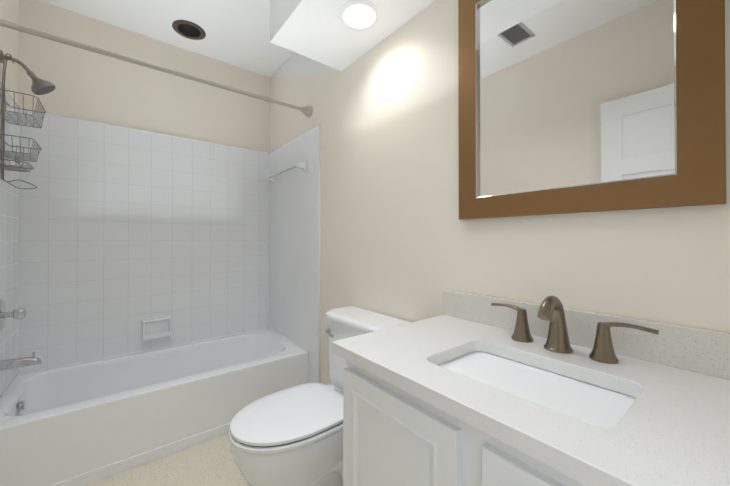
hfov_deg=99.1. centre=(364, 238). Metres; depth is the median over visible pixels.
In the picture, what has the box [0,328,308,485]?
bathtub
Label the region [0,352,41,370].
tub spout
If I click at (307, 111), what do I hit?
curtain rod
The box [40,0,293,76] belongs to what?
ceiling
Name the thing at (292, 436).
toilet
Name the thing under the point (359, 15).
recessed light
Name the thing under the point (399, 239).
wall
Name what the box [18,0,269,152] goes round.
wall
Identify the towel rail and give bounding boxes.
[265,160,306,182]
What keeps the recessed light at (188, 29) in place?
in the ceiling at (237, 32)
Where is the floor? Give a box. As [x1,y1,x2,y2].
[86,433,248,485]
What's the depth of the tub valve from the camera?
1.60 m
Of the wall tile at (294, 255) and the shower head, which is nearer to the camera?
the shower head
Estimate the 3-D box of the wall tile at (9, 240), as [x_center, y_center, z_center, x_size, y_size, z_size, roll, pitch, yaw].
[-1.813,0.202,1.525,0.010,1.987,0.904,0,0,-39]
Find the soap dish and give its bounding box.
[142,317,171,340]
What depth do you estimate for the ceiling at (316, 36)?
1.60 m
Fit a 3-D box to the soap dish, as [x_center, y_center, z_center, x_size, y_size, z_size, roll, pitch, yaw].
[-1.526,0.664,2.289,0.179,0.136,0.062,0,0,-39]
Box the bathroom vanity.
[332,290,729,485]
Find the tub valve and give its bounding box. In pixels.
[0,299,26,331]
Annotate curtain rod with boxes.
[0,19,311,116]
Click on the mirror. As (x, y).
(572, 106)
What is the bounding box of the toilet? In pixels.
[229,306,411,485]
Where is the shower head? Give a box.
[0,50,55,94]
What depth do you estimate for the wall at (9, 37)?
1.75 m
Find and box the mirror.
[458,0,725,219]
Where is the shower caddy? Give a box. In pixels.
[0,53,45,188]
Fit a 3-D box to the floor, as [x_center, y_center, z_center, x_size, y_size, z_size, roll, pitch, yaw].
[-0.565,1.243,1.204,1.770,0.100,3.168,0,0,-39]
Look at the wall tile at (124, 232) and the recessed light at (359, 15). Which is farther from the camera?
the wall tile at (124, 232)
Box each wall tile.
[0,82,19,396]
[18,108,268,372]
[269,124,319,382]
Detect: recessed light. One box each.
[172,20,205,39]
[338,0,380,30]
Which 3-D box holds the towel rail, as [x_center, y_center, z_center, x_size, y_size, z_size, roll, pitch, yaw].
[-0.655,-0.534,2.518,0.068,0.080,0.668,0,0,-39]
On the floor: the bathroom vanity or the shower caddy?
the bathroom vanity
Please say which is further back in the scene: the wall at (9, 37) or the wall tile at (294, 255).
the wall tile at (294, 255)
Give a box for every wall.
[0,0,18,104]
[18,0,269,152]
[270,0,729,384]
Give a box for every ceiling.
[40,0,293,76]
[270,0,434,77]
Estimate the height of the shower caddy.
0.690 m

